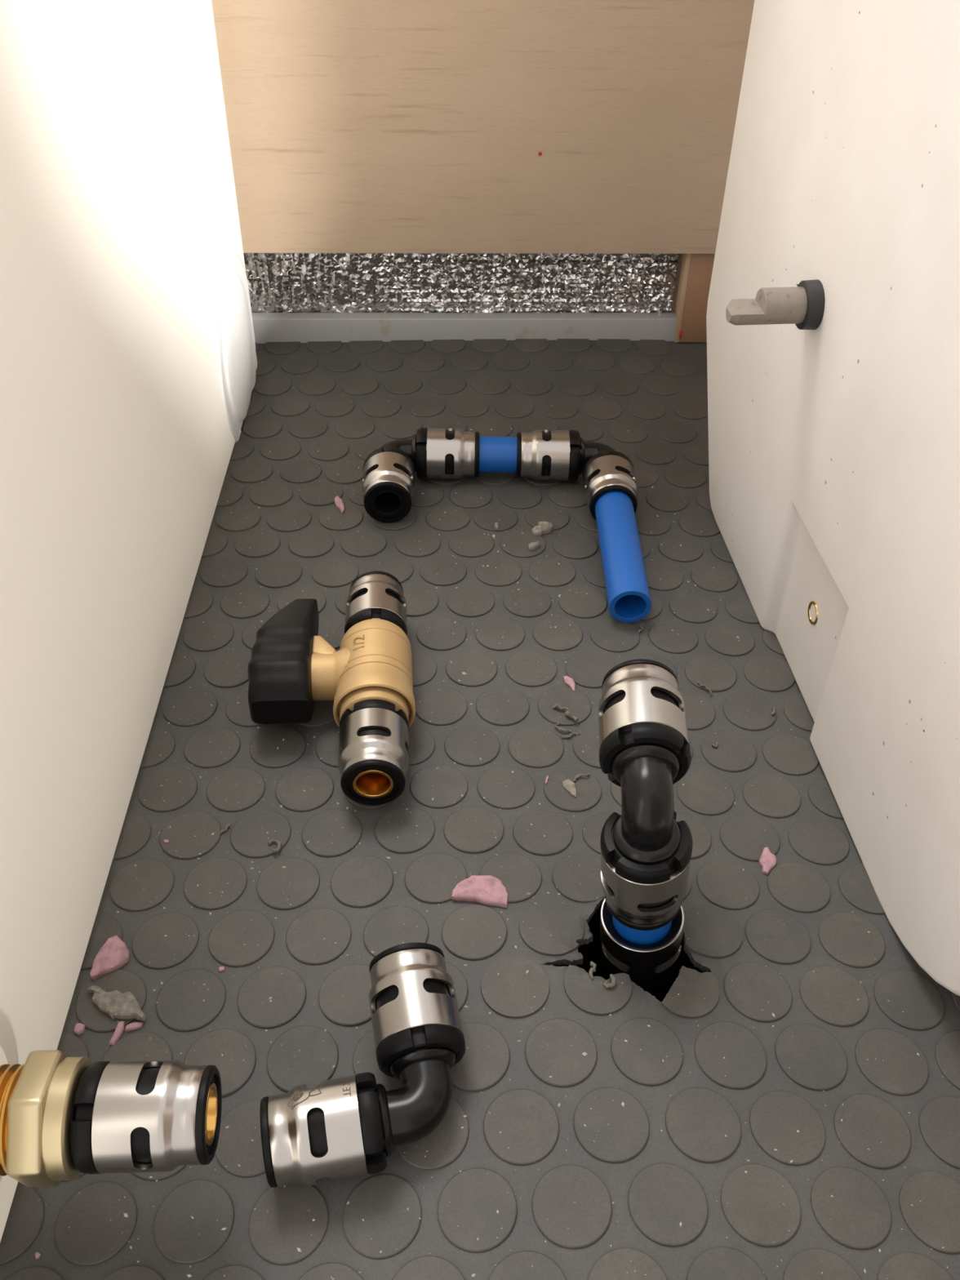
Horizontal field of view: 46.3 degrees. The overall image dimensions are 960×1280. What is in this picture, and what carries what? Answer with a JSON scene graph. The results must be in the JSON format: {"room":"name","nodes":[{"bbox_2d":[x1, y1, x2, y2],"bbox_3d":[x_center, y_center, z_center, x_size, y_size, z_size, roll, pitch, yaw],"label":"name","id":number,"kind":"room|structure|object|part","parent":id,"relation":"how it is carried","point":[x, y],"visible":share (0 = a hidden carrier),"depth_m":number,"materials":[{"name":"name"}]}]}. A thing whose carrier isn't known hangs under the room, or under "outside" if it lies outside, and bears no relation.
{"room":"camper van interior","nodes":[
{"label":"camper van interior","id":0,"kind":"room"},
{"bbox_2d":[0,338,959,1279],"bbox_3d":[0.015,0.053,0.416,0.308,0.080,0.574,0,41,-1],"label":"floor","id":1,"kind":"structure","parent":0,"point":[655,1180],"depth_m":0.33,"materials":[{"name":"grey rubber"}]},
{"bbox_2d":[35,1252,40,1259],"bbox_3d":[-0.102,0.143,0.261,0.001,0.001,0.002,0,41,-1],"label":"chip","id":2,"kind":"object","parent":1,"relation":"on","point":[37,1255],"visible":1,"depth_m":0.26,"materials":[{"name":"pink"}]},
{"bbox_2d":[74,1022,85,1035],"bbox_3d":[-0.107,0.104,0.301,0.003,0.002,0.003,0,41,-1],"label":"chip","id":3,"kind":"object","parent":1,"relation":"on","point":[79,1028],"visible":1,"depth_m":0.30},
{"bbox_2d":[89,935,129,980],"bbox_3d":[-0.105,0.089,0.317,0.009,0.004,0.013,30,49,29],"label":"chip","id":4,"kind":"object","parent":1,"relation":"on","point":[114,953],"visible":1,"depth_m":0.32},
{"bbox_2d":[0,1049,222,1186],"bbox_3d":[-0.084,0.104,0.245,0.052,0.028,0.029,0,41,-1],"label":"connector","id":5,"kind":"object","parent":1,"relation":"on","point":[63,1117],"visible":1,"depth_m":0.24,"materials":[{"name":"silver metal"}]},
{"bbox_2d":[87,985,145,1022],"bbox_3d":[-0.099,0.099,0.305,0.019,0.003,0.008,8,42,7],"label":"tuft","id":6,"kind":"object","parent":1,"relation":"on","point":[117,1005],"visible":1,"depth_m":0.30,"materials":[{"name":"grey fabric"}]},
{"bbox_2d":[109,1021,124,1045],"bbox_3d":[-0.097,0.105,0.301,0.002,0.002,0.007,8,42,7],"label":"chip","id":7,"kind":"object","parent":1,"relation":"on","point":[119,1030],"visible":1,"depth_m":0.30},
{"bbox_2d":[0,0,257,1242],"bbox_3d":[-0.255,-0.057,0.285,0.293,0.263,0.557,0,41,-1],"label":"water tank","id":8,"kind":"object","parent":1,"relation":"on","point":[128,360],"visible":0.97,"depth_m":0.32,"materials":[{"name":"white plastic"}]},
{"bbox_2d":[124,1022,142,1031],"bbox_3d":[-0.093,0.104,0.302,0.005,0.001,0.002,-9,42,-11],"label":"chip","id":9,"kind":"object","parent":1,"relation":"on","point":[135,1025],"visible":1,"depth_m":0.30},
{"bbox_2d":[163,839,169,843],"bbox_3d":[-0.098,0.062,0.349,0.002,0.001,0.001,0,41,-1],"label":"chip","id":10,"kind":"object","parent":1,"relation":"on","point":[166,841],"visible":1,"depth_m":0.35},
{"bbox_2d":[218,966,224,972],"bbox_3d":[-0.073,0.092,0.316,0.002,0.001,0.001,-19,45,-21],"label":"chip","id":11,"kind":"object","parent":1,"relation":"on","point":[220,968],"visible":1,"depth_m":0.32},
{"bbox_2d":[220,823,231,833],"bbox_3d":[-0.080,0.059,0.353,0.002,0.002,0.004,24,46,24],"label":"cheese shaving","id":12,"kind":"object","parent":1,"relation":"on","point":[228,825],"visible":1,"depth_m":0.35,"materials":[{"name":"grey"}]},
{"bbox_2d":[267,839,281,853],"bbox_3d":[-0.063,0.064,0.347,0.004,0.002,0.005,-19,45,-21],"label":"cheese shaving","id":13,"kind":"object","parent":1,"relation":"on","point":[278,847],"visible":1,"depth_m":0.35,"materials":[{"name":"grey"}]},
{"bbox_2d":[248,570,415,804],"bbox_3d":[-0.050,0.013,0.385,0.056,0.027,0.097,0,41,-1],"label":"valve","id":14,"kind":"object","parent":1,"relation":"on","point":[369,682],"visible":1,"depth_m":0.37,"materials":[{"name":"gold metal"}]},
{"bbox_3d":[-0.067,0.007,0.392,0.021,0.024,0.053,0,41,-1],"label":"lever handle","id":15,"kind":"part","parent":14,"relation":"part of","materials":[{"name":"black plastic"}]},
{"bbox_2d":[334,495,344,513],"bbox_3d":[-0.061,-0.059,0.487,0.004,0.002,0.014,-12,43,-15],"label":"chip","id":16,"kind":"object","parent":1,"relation":"on","point":[338,501],"visible":1,"depth_m":0.49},
{"bbox_2d":[259,942,465,1187],"bbox_3d":[-0.028,0.105,0.281,0.049,0.027,0.058,0,41,-1],"label":"fitting","id":17,"kind":"object","parent":1,"relation":"on","point":[345,1127],"visible":1,"depth_m":0.27,"materials":[{"name":"black plastic"}]},
{"bbox_2d":[451,875,508,907],"bbox_3d":[0.001,0.074,0.333,0.017,0.003,0.010,7,41,7],"label":"chip","id":18,"kind":"object","parent":1,"relation":"on","point":[486,890],"visible":1,"depth_m":0.33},
{"bbox_2d":[38,375,947,1279],"bbox_3d":[0.009,0.018,0.401,0.236,0.008,0.462,0,41,-1],"label":"grains","id":19,"kind":"object","parent":1,"relation":"on","point":[623,1104],"visible":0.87,"depth_m":0.32,"materials":[{"name":"grey"}]},
{"bbox_2d":[494,521,498,529],"bbox_3d":[0.007,-0.048,0.476,0.002,0.002,0.004,0,41,-1],"label":"crumb","id":20,"kind":"object","parent":1,"relation":"on","point":[496,526],"visible":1,"depth_m":0.47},
{"bbox_2d":[361,427,651,622],"bbox_3d":[0.008,-0.053,0.467,0.121,0.023,0.117,0,41,-1],"label":"pipe assembly","id":21,"kind":"object","parent":1,"relation":"on","point":[610,483],"visible":1,"depth_m":0.48,"materials":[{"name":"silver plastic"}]},
{"bbox_2d":[528,541,539,551],"bbox_3d":[0.022,-0.039,0.465,0.005,0.002,0.005,0,41,-1],"label":"crumb","id":22,"kind":"object","parent":1,"relation":"on","point":[532,546],"visible":1,"depth_m":0.46,"materials":[{"name":"grey"}]},
{"bbox_2d":[531,520,552,536],"bbox_3d":[0.026,-0.047,0.475,0.007,0.003,0.010,20,44,20],"label":"crumb","id":23,"kind":"object","parent":1,"relation":"on","point":[544,527],"visible":1,"depth_m":0.47,"materials":[{"name":"grey"}]},
{"bbox_2d":[554,720,571,733],"bbox_3d":[0.028,0.030,0.388,0.007,0.002,0.003,33,50,31],"label":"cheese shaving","id":24,"kind":"object","parent":1,"relation":"on","point":[563,730],"visible":1,"depth_m":0.39,"materials":[{"name":"grey plastic"}]},
{"bbox_2d":[552,702,578,721],"bbox_3d":[0.030,0.025,0.392,0.011,0.002,0.003,32,50,31],"label":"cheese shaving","id":25,"kind":"object","parent":1,"relation":"on","point":[567,712],"visible":1,"depth_m":0.39,"materials":[{"name":"grey"}]},
{"bbox_2d":[562,778,576,797],"bbox_3d":[0.029,0.048,0.366,0.004,0.001,0.008,0,41,-1],"label":"flake","id":26,"kind":"object","parent":1,"relation":"on","point":[568,784],"visible":1,"depth_m":0.37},
{"bbox_2d":[563,675,575,690],"bbox_3d":[0.033,0.016,0.405,0.003,0.001,0.008,-13,43,-16],"label":"chip","id":27,"kind":"object","parent":1,"relation":"on","point":[569,682],"visible":1,"depth_m":0.41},
{"bbox_2d":[560,730,581,738],"bbox_3d":[0.032,0.033,0.386,0.008,0.001,0.002,-14,43,-17],"label":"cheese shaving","id":28,"kind":"object","parent":1,"relation":"on","point":[580,731],"visible":1,"depth_m":0.39,"materials":[{"name":"grey"}]},
{"bbox_2d":[573,773,590,782],"bbox_3d":[0.033,0.045,0.370,0.006,0.002,0.002,-18,45,-20],"label":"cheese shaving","id":29,"kind":"object","parent":1,"relation":"on","point":[578,775],"visible":1,"depth_m":0.37,"materials":[{"name":"grey"}]},
{"bbox_2d":[588,960,596,978],"bbox_3d":[0.031,0.091,0.311,0.002,0.002,0.006,8,42,8],"label":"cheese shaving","id":30,"kind":"object","parent":1,"relation":"on","point":[593,965],"visible":1,"depth_m":0.31,"materials":[{"name":"grey"}]},
{"bbox_2d":[602,973,616,988],"bbox_3d":[0.036,0.094,0.308,0.003,0.002,0.005,26,47,26],"label":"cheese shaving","id":31,"kind":"object","parent":1,"relation":"on","point":[606,984],"visible":1,"depth_m":0.31,"materials":[{"name":"grey"}]},
{"bbox_2d":[637,623,643,632],"bbox_3d":[0.061,-0.004,0.429,0.002,0.002,0.006,14,43,14],"label":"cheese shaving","id":32,"kind":"object","parent":1,"relation":"on","point":[640,627],"visible":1,"depth_m":0.43,"materials":[{"name":"grey"}]},
{"bbox_2d":[598,658,693,987],"bbox_3d":[0.045,0.054,0.317,0.030,0.088,0.055,0,41,-1],"label":"fitting","id":33,"kind":"object","parent":1,"relation":"on","point":[645,748],"visible":0.99,"depth_m":0.29,"materials":[{"name":"silver metal"}]},
{"bbox_2d":[697,681,711,694],"bbox_3d":[0.081,0.017,0.406,0.002,0.002,0.008,-24,47,-26],"label":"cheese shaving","id":34,"kind":"object","parent":1,"relation":"on","point":[699,682],"visible":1,"depth_m":0.41,"materials":[{"name":"grey"}]},
{"bbox_2d":[711,742,718,747],"bbox_3d":[0.081,0.036,0.385,0.002,0.001,0.002,0,41,-1],"label":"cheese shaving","id":35,"kind":"object","parent":1,"relation":"on","point":[717,743],"visible":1,"depth_m":0.39,"materials":[{"name":"grey"}]},
{"bbox_2d":[758,847,776,875],"bbox_3d":[0.089,0.068,0.347,0.005,0.002,0.010,0,41,-1],"label":"chip","id":36,"kind":"object","parent":1,"relation":"on","point":[767,860],"visible":1,"depth_m":0.35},
{"bbox_2d":[771,706,775,715],"bbox_3d":[0.104,0.025,0.398,0.002,0.001,0.004,11,42,11],"label":"cheese shaving","id":37,"kind":"object","parent":1,"relation":"on","point":[773,713],"visible":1,"depth_m":0.40,"materials":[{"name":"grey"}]},
{"bbox_2d":[706,0,959,995],"bbox_3d":[0.233,-0.082,0.342,0.298,0.242,0.318,-3,41,-4],"label":"water tank","id":38,"kind":"object","parent":1,"relation":"on","point":[833,316],"visible":1,"depth_m":0.33,"materials":[{"name":"white plastic"}]},
{"bbox_3d":[0.089,-0.105,0.363,0.018,0.006,0.011,-3,41,-4],"label":"half rod","id":39,"kind":"part","parent":38,"relation":"part of","materials":[{"name":"grey plastic"}]},
{"bbox_3d":[0.097,-0.108,0.362,0.014,0.011,0.011,-3,41,-4],"label":"rod","id":40,"kind":"part","parent":38,"relation":"part of","materials":[{"name":"grey plastic"}]},
{"bbox_2d":[211,0,754,253],"bbox_3d":[0.047,-0.307,0.473,0.760,0.291,0.012,-1,41,-2],"label":"plywood panel","id":41,"kind":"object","parent":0,"point":[469,126],"depth_m":0.52,"materials":[{"name":"brown wood"}]},
{"bbox_2d":[243,253,679,313],"bbox_3d":[-0.016,-0.189,0.586,0.239,0.044,0.004,-1,41,-2],"label":"insulation","id":42,"kind":"object","parent":41,"relation":"attached to","point":[278,282],"visible":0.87,"depth_m":0.59,"materials":[{"name":"silver metal"}]},
{"bbox_2d":[251,312,676,343],"bbox_3d":[0.044,-0.164,0.606,0.760,0.024,0.009,-1,41,-2],"label":"trim","id":43,"kind":"structure","parent":41,"relation":"attached to","point":[303,327],"depth_m":0.60,"materials":[{"name":"grey plastic"}]},
{"bbox_2d":[670,253,682,312],"bbox_3d":[0.046,-0.294,0.505,0.760,0.353,0.006,-1,41,-2],"label":"trim","id":44,"kind":"structure","parent":41,"relation":"attached to","point":[679,260],"depth_m":0.59,"materials":[{"name":"beige wood"}]},
{"bbox_2d":[674,253,715,342],"bbox_3d":[0.119,-0.182,0.591,0.030,0.051,0.012,0,41,-1],"label":"batten","id":45,"kind":"object","parent":41,"relation":"attached to","point":[696,269],"visible":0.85,"depth_m":0.59,"materials":[{"name":"beige wood"}]}
]}

